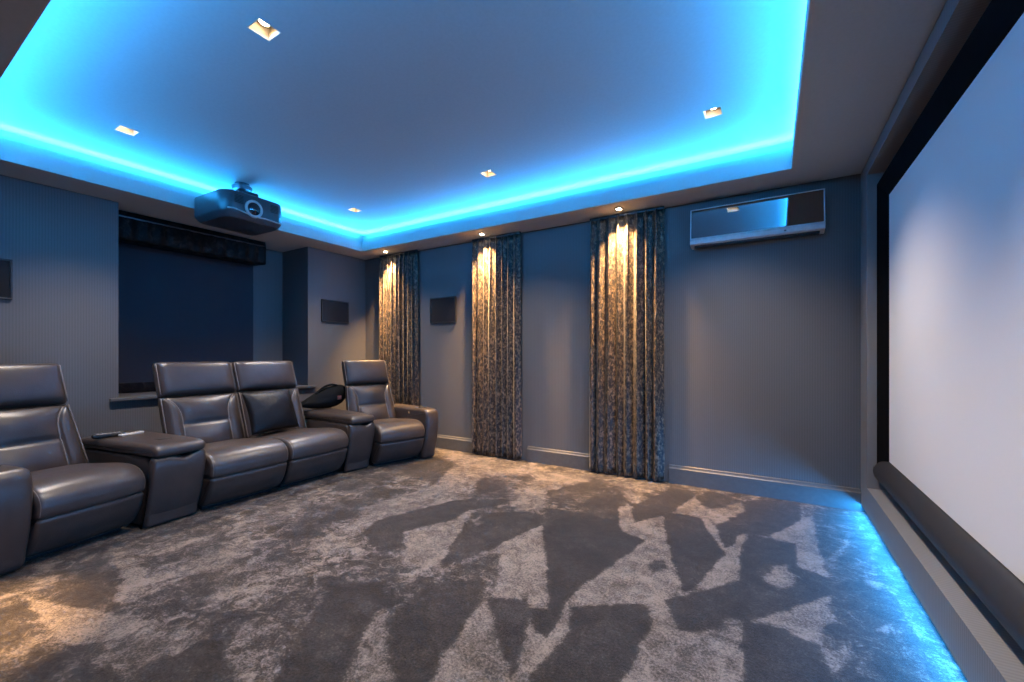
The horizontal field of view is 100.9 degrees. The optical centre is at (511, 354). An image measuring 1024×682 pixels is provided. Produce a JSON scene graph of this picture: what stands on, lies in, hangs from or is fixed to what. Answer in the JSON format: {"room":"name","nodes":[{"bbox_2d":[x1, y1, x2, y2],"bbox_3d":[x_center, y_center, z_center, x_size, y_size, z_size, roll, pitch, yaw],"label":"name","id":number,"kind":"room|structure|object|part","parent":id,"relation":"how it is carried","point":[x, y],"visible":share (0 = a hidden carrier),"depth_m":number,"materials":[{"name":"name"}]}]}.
{"room":"home theater","nodes":[
{"label":"home theater","id":0,"kind":"room"},
{"bbox_2d":[0,175,364,446],"bbox_3d":[-3.390,-0.210,4.057,0.700,2.620,4.580,0,0,31],"label":"wall","id":1,"kind":"structure","parent":0,"point":[62,244],"depth_m":3.43,"materials":[{"name":"paint"}]},
{"bbox_2d":[0,258,12,299],"bbox_3d":[-3.688,-0.540,2.880,0.022,0.288,0.375,0,0,31],"label":"wall speaker","id":2,"kind":"object","parent":1,"relation":"attached to","point":[6,265],"visible":1,"depth_m":3.01,"materials":[{"name":"fabric"}]},
{"bbox_2d":[0,260,9,297],"bbox_3d":[-3.691,-0.540,2.881,0.016,0.264,0.351,0,0,31],"label":"grille","id":3,"kind":"object","parent":2,"relation":"attached to","point":[4,264],"depth_m":3.01,"materials":[{"name":"fabric"}]},
{"bbox_2d":[118,242,252,392],"bbox_3d":[-3.352,-0.409,4.403,0.038,1.528,1.256,0,0,31],"label":"roller blind","id":4,"kind":"object","parent":1,"relation":"attached to","point":[173,306],"visible":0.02,"depth_m":4.30,"materials":[{"name":"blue fabric"}]},
{"bbox_2d":[118,210,265,265],"bbox_3d":[-3.230,-1.147,4.288,0.262,0.256,1.310,0,0,31],"label":"pelmet","id":5,"kind":"object","parent":1,"relation":"attached to","point":[133,229],"visible":0.88,"depth_m":4.14,"materials":[{"name":"brown fabric"}]},
{"bbox_3d":[-3.230,-1.223,4.288,0.262,0.012,1.310,0,0,31],"label":"rail","id":6,"kind":"part","parent":5,"relation":"part of","materials":[{"name":"metal"}]},
{"bbox_2d":[109,385,316,401],"bbox_3d":[-3.092,0.372,4.435,0.655,0.028,1.855,0,0,31],"label":"trim","id":7,"kind":"structure","parent":1,"relation":"attached to","point":[152,394],"depth_m":3.74,"materials":[{"name":"grey paint"}]},
{"bbox_2d":[321,299,348,323],"bbox_3d":[-2.210,-0.542,5.293,0.022,0.272,0.385,0,0,31],"label":"wall speaker","id":8,"kind":"object","parent":1,"relation":"attached to","point":[331,310],"visible":1,"depth_m":5.28,"materials":[{"name":"fabric"}]},
{"bbox_2d":[0,0,945,259],"bbox_3d":[-1.169,-1.450,2.610,5.800,0.340,4.430,0,0,31],"label":"ceiling","id":9,"kind":"structure","parent":0,"point":[394,112],"depth_m":2.51,"materials":[{"name":"white paint"}]},
{"bbox_2d":[114,125,138,135],"bbox_3d":[-2.610,-1.560,2.868,0.105,0.079,0.105,0,0,31],"label":"recessed light","id":10,"kind":"object","parent":9,"relation":"in","point":[120,128],"visible":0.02,"depth_m":2.90,"materials":[{"name":"beige paint"}]},
{"bbox_2d":[194,181,280,235],"bbox_3d":[-2.412,-1.332,3.768,0.532,0.374,0.530,0,0,29],"label":"projector","id":11,"kind":"object","parent":9,"relation":"hanging from","point":[238,209],"visible":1,"depth_m":3.62,"materials":[{"name":"black plastic"}]},
{"bbox_2d":[234,194,243,203],"bbox_3d":[-2.268,-1.298,3.514,0.007,0.065,0.070,0,0,29],"label":"vent","id":12,"kind":"object","parent":11,"relation":"attached to","point":[238,198],"depth_m":3.51,"materials":[{"name":"black plastic"}]},
{"bbox_3d":[-2.203,-1.195,3.650,0.040,0.042,0.459,0,0,29],"label":"trim","id":13,"kind":"part","parent":11,"relation":"part of","materials":[{"name":"black plastic"}]},
{"bbox_2d":[270,205,277,213],"bbox_3d":[-2.120,-1.298,3.775,0.007,0.065,0.070,0,0,29],"label":"vent","id":14,"kind":"object","parent":11,"relation":"attached to","point":[273,208],"depth_m":3.77,"materials":[{"name":"black plastic"}]},
{"bbox_2d":[247,18,280,41],"bbox_3d":[-1.159,-1.560,1.980,0.105,0.079,0.105,0,0,31],"label":"recessed light","id":15,"kind":"object","parent":9,"relation":"in","point":[260,27],"visible":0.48,"depth_m":2.01,"materials":[{"name":"beige paint"}]},
{"bbox_3d":[-1.159,-1.557,1.980,0.044,0.014,0.044,0,0,31],"label":"bulb","id":16,"kind":"part","parent":15,"relation":"part of","materials":[{"name":"beige"}]},
{"bbox_2d":[347,208,361,211],"bbox_3d":[-1.649,-1.560,4.438,0.105,0.079,0.105,0,0,31],"label":"recessed light","id":17,"kind":"object","parent":9,"relation":"in","point":[351,209],"visible":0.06,"depth_m":4.48,"materials":[{"name":"beige paint"}]},
{"bbox_2d":[379,250,418,405],"bbox_3d":[-1.435,-0.094,5.303,0.680,2.368,0.094,0,0,31],"label":"curtain","id":18,"kind":"object","parent":9,"relation":"hanging from","point":[398,272],"visible":0.73,"depth_m":5.26,"materials":[{"name":"grey fabric"}]},
{"bbox_2d":[480,170,496,176],"bbox_3d":[-0.198,-1.560,3.550,0.105,0.079,0.105,0,0,31],"label":"recessed light","id":19,"kind":"object","parent":9,"relation":"in","point":[489,173],"visible":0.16,"depth_m":3.59,"materials":[{"name":"beige paint"}]},
{"bbox_2d":[472,231,521,459],"bbox_3d":[-0.184,-0.094,4.538,0.636,2.368,0.095,0,0,31],"label":"curtain","id":20,"kind":"object","parent":9,"relation":"hanging from","point":[496,260],"visible":1,"depth_m":4.51,"materials":[{"name":"grey fabric"}]},
{"bbox_2d":[589,206,664,480],"bbox_3d":[1.015,-0.094,3.810,0.690,2.368,0.092,0,0,31],"label":"curtain","id":21,"kind":"object","parent":9,"relation":"hanging from","point":[626,382],"visible":1,"depth_m":3.78,"materials":[{"name":"grey fabric"}]},
{"bbox_2d":[703,106,722,118],"bbox_3d":[1.261,-1.560,2.657,0.105,0.079,0.105,0,0,31],"label":"recessed light","id":22,"kind":"object","parent":9,"relation":"in","point":[717,111],"visible":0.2,"depth_m":2.69,"materials":[{"name":"beige paint"}]},
{"bbox_2d":[0,448,967,681],"bbox_3d":[-1.128,1.100,2.590,5.892,0.001,4.440,0,0,31],"label":"floor","id":23,"kind":"structure","parent":0,"point":[448,565],"depth_m":1.99,"materials":[{"name":"carpet"}]},
{"bbox_2d":[0,364,145,575],"bbox_3d":[-2.825,0.578,2.459,0.994,1.044,0.727,0,0,17],"label":"recliner chair","id":24,"kind":"object","parent":23,"relation":"on","point":[52,499],"visible":1,"depth_m":2.49,"materials":[{"name":"brown leather"}]},
{"bbox_3d":[-2.855,0.831,2.186,0.877,0.536,0.187,0,0,17],"label":"armrest","id":25,"kind":"part","parent":24,"relation":"part of","materials":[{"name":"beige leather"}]},
{"bbox_3d":[-3.022,0.564,2.605,0.269,0.468,0.566,0,0,17],"label":"backrest","id":26,"kind":"part","parent":24,"relation":"part of","materials":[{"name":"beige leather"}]},
{"bbox_3d":[-2.865,0.975,2.555,0.720,0.250,0.446,0,0,17],"label":"frame","id":27,"kind":"part","parent":24,"relation":"part of","materials":[{"name":"black leather"}]},
{"bbox_3d":[-2.446,0.955,2.423,0.211,0.232,0.498,0,0,17],"label":"footrest panel","id":28,"kind":"part","parent":24,"relation":"part of","materials":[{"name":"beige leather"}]},
{"bbox_2d":[30,462,145,519],"bbox_3d":[-2.723,0.768,2.511,0.830,0.200,0.500,0,0,17],"label":"seat cushion","id":29,"kind":"object","parent":24,"relation":"on","point":[60,490],"depth_m":2.39,"materials":[{"name":"brown leather"}]},
{"bbox_2d":[80,430,205,529],"bbox_3d":[-2.573,0.836,2.940,0.965,0.550,0.345,0,0,24],"label":"console","id":30,"kind":"object","parent":23,"relation":"on","point":[172,466],"visible":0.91,"depth_m":2.75,"materials":[{"name":"brown leather"}]},
{"bbox_2d":[91,431,125,438],"bbox_3d":[-2.782,0.551,2.918,0.050,0.032,0.170,0,0,39],"label":"remote control","id":31,"kind":"object","parent":30,"relation":"on","point":[110,434],"visible":0.96,"depth_m":2.89,"materials":[{"name":"black plastic"}]},
{"bbox_2d":[118,431,143,436],"bbox_3d":[-2.694,0.557,2.994,0.042,0.020,0.150,0,0,9],"label":"remote control","id":32,"kind":"object","parent":30,"relation":"on","point":[134,432],"visible":1,"depth_m":2.97,"materials":[{"name":"silver metal"}]},
{"bbox_3d":[-2.572,0.606,2.940,0.964,0.088,0.345,0,0,24],"label":"lid","id":33,"kind":"part","parent":30,"relation":"part of","materials":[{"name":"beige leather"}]},
{"bbox_3d":[-2.215,0.871,2.781,0.156,0.481,0.312,0,0,24],"label":"panel","id":34,"kind":"part","parent":30,"relation":"part of","materials":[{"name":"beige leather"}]},
{"bbox_2d":[152,361,287,509],"bbox_3d":[-2.326,0.578,3.359,0.994,1.044,0.561,0,0,29],"label":"recliner","id":35,"kind":"object","parent":23,"relation":"on","point":[196,399],"visible":0.87,"depth_m":3.31,"materials":[{"name":"brown leather"}]},
{"bbox_3d":[-2.528,0.564,3.473,0.269,0.468,0.558,0,0,29],"label":"backrest","id":36,"kind":"part","parent":35,"relation":"part of","materials":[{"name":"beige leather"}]},
{"bbox_3d":[-2.385,0.975,3.392,0.720,0.250,0.506,0,0,29],"label":"frame","id":37,"kind":"part","parent":35,"relation":"part of","materials":[{"name":"black leather"}]},
{"bbox_3d":[-2.002,0.955,3.175,0.211,0.232,0.558,0,0,29],"label":"footrest panel","id":38,"kind":"part","parent":35,"relation":"part of","materials":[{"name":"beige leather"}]},
{"bbox_2d":[203,438,287,477],"bbox_3d":[-2.255,0.768,3.319,0.830,0.200,0.560,0,0,29],"label":"seat cushion","id":39,"kind":"object","parent":35,"relation":"on","point":[225,457],"depth_m":3.12,"materials":[{"name":"brown leather"}]},
{"bbox_2d":[231,361,347,486],"bbox_3d":[-2.043,0.578,3.861,0.994,1.044,0.561,0,0,29],"label":"recliner","id":40,"kind":"object","parent":23,"relation":"on","point":[312,452],"visible":0.66,"depth_m":3.76,"materials":[{"name":"brown leather"}]},
{"bbox_2d":[242,389,299,434],"bbox_3d":[-2.143,0.495,3.775,0.199,0.359,0.448,0,0,29],"label":"cushion","id":41,"kind":"object","parent":40,"relation":"on","point":[272,410],"visible":1,"depth_m":3.70,"materials":[{"name":"black leather"}]},
{"bbox_3d":[-2.244,0.564,3.974,0.269,0.468,0.558,0,0,29],"label":"backrest","id":42,"kind":"part","parent":40,"relation":"part of","materials":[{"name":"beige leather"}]},
{"bbox_2d":[250,428,347,459],"bbox_3d":[-1.972,0.768,3.820,0.830,0.200,0.560,0,0,29],"label":"seat cushion","id":43,"kind":"object","parent":40,"relation":"on","point":[301,443],"depth_m":3.63,"materials":[{"name":"brown leather"}]},
{"bbox_3d":[-2.101,0.975,3.893,0.720,0.250,0.506,0,0,29],"label":"frame","id":44,"kind":"part","parent":40,"relation":"part of","materials":[{"name":"black leather"}]},
{"bbox_3d":[-1.718,0.955,3.677,0.211,0.232,0.558,0,0,29],"label":"footrest panel","id":45,"kind":"part","parent":40,"relation":"part of","materials":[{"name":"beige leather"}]},
{"bbox_2d":[303,408,374,472],"bbox_3d":[-1.763,0.836,4.246,0.965,0.550,0.328,0,0,37],"label":"console","id":46,"kind":"object","parent":23,"relation":"on","point":[359,427],"visible":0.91,"depth_m":4.00,"materials":[{"name":"brown leather"}]},
{"bbox_2d":[301,383,344,408],"bbox_3d":[-1.986,0.432,4.485,0.183,0.256,0.520,0,0,37],"label":"bag","id":47,"kind":"object","parent":46,"relation":"on","point":[333,395],"visible":0.94,"depth_m":4.44,"materials":[{"name":"black fabric"}]},
{"bbox_3d":[-1.763,0.606,4.245,0.964,0.088,0.328,0,0,37],"label":"lid","id":48,"kind":"part","parent":46,"relation":"part of","materials":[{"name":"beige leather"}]},
{"bbox_3d":[-1.450,0.871,4.011,0.156,0.481,0.262,0,0,37],"label":"panel","id":49,"kind":"part","parent":46,"relation":"part of","materials":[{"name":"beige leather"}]},
{"bbox_2d":[341,360,437,465],"bbox_3d":[-1.360,0.578,4.580,0.702,1.044,0.994,0,0,-45],"label":"recliner chair","id":50,"kind":"object","parent":23,"relation":"on","point":[402,432],"visible":0.81,"depth_m":4.49,"materials":[{"name":"brown leather"}]},
{"bbox_3d":[-1.571,0.564,4.698,0.566,0.468,0.269,0,0,-45],"label":"backrest","id":51,"kind":"part","parent":50,"relation":"part of","materials":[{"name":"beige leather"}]},
{"bbox_3d":[-1.455,0.975,4.580,0.446,0.250,0.720,0,0,-45],"label":"frame","id":52,"kind":"part","parent":50,"relation":"part of","materials":[{"name":"black leather"}]},
{"bbox_3d":[-1.147,0.955,4.267,0.498,0.232,0.211,0,0,-45],"label":"footrest panel","id":53,"kind":"part","parent":50,"relation":"part of","materials":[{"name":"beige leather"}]},
{"bbox_2d":[373,418,424,443],"bbox_3d":[-1.351,0.768,4.474,0.500,0.200,0.830,0,0,-45],"label":"seat cushion","id":54,"kind":"object","parent":50,"relation":"on","point":[387,430],"depth_m":4.20,"materials":[{"name":"brown leather"}]},
{"bbox_3d":[-1.130,0.831,4.731,0.162,0.536,0.877,0,0,-45],"label":"armrest","id":55,"kind":"part","parent":50,"relation":"part of","materials":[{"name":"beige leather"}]},
{"bbox_2d":[365,174,865,511],"bbox_3d":[0.410,-0.210,4.328,5.500,2.620,0.150,0,0,31],"label":"wall","id":56,"kind":"structure","parent":0,"point":[762,339],"depth_m":3.47,"materials":[{"name":"grey paint"}]},
{"bbox_2d":[430,296,455,323],"bbox_3d":[-0.813,-0.528,4.976,0.390,0.300,0.022,0,0,31],"label":"wall speaker","id":57,"kind":"object","parent":56,"relation":"attached to","point":[442,309],"visible":1,"depth_m":4.96,"materials":[{"name":"fabric"}]},
{"bbox_2d":[435,434,860,511],"bbox_3d":[0.238,1.022,4.333,5.200,0.156,0.020,0,0,31],"label":"baseboard","id":58,"kind":"structure","parent":56,"relation":"attached to","point":[848,498],"depth_m":3.39,"materials":[{"name":"grey paint"}]},
{"bbox_2d":[690,188,824,249],"bbox_3d":[1.866,-1.032,3.273,0.892,0.307,0.128,0,0,31],"label":"air conditioner","id":59,"kind":"object","parent":56,"relation":"attached to","point":[800,214],"visible":1,"depth_m":3.21,"materials":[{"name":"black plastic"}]},
{"bbox_2d":[690,222,824,249],"bbox_3d":[1.865,-0.910,3.272,0.892,0.057,0.126,0,0,31],"label":"outlet","id":60,"kind":"object","parent":59,"relation":"attached to","point":[800,229],"depth_m":3.22,"materials":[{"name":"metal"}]},
{"bbox_2d":[861,0,1023,681],"bbox_3d":[1.411,-0.210,1.030,0.250,2.620,4.430,0,0,31],"label":"wall","id":61,"kind":"structure","parent":0,"point":[982,648],"depth_m":1.89,"materials":[{"name":"grey paint"}]},
{"bbox_2d":[873,0,1023,650],"bbox_3d":[1.587,-0.154,1.403,0.106,1.919,3.155,0,0,31],"label":"projection screen","id":62,"kind":"object","parent":61,"relation":"attached to","point":[950,200],"visible":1,"depth_m":1.58,"materials":[{"name":"white fabric"}]},
{"bbox_3d":[2.389,-0.157,2.696,0.078,1.913,0.112,0,0,31],"label":"frame","id":63,"kind":"part","parent":62,"relation":"part of","materials":[{"name":"black fabric"}]},
{"bbox_3d":[1.582,0.736,1.395,0.106,0.140,3.135,0,0,31],"label":"casing","id":64,"kind":"part","parent":62,"relation":"part of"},
{"bbox_3d":[1.594,-1.058,1.399,0.078,0.110,3.155,0,0,31],"label":"frame","id":65,"kind":"part","parent":62,"relation":"part of","materials":[{"name":"black fabric"}]}
]}

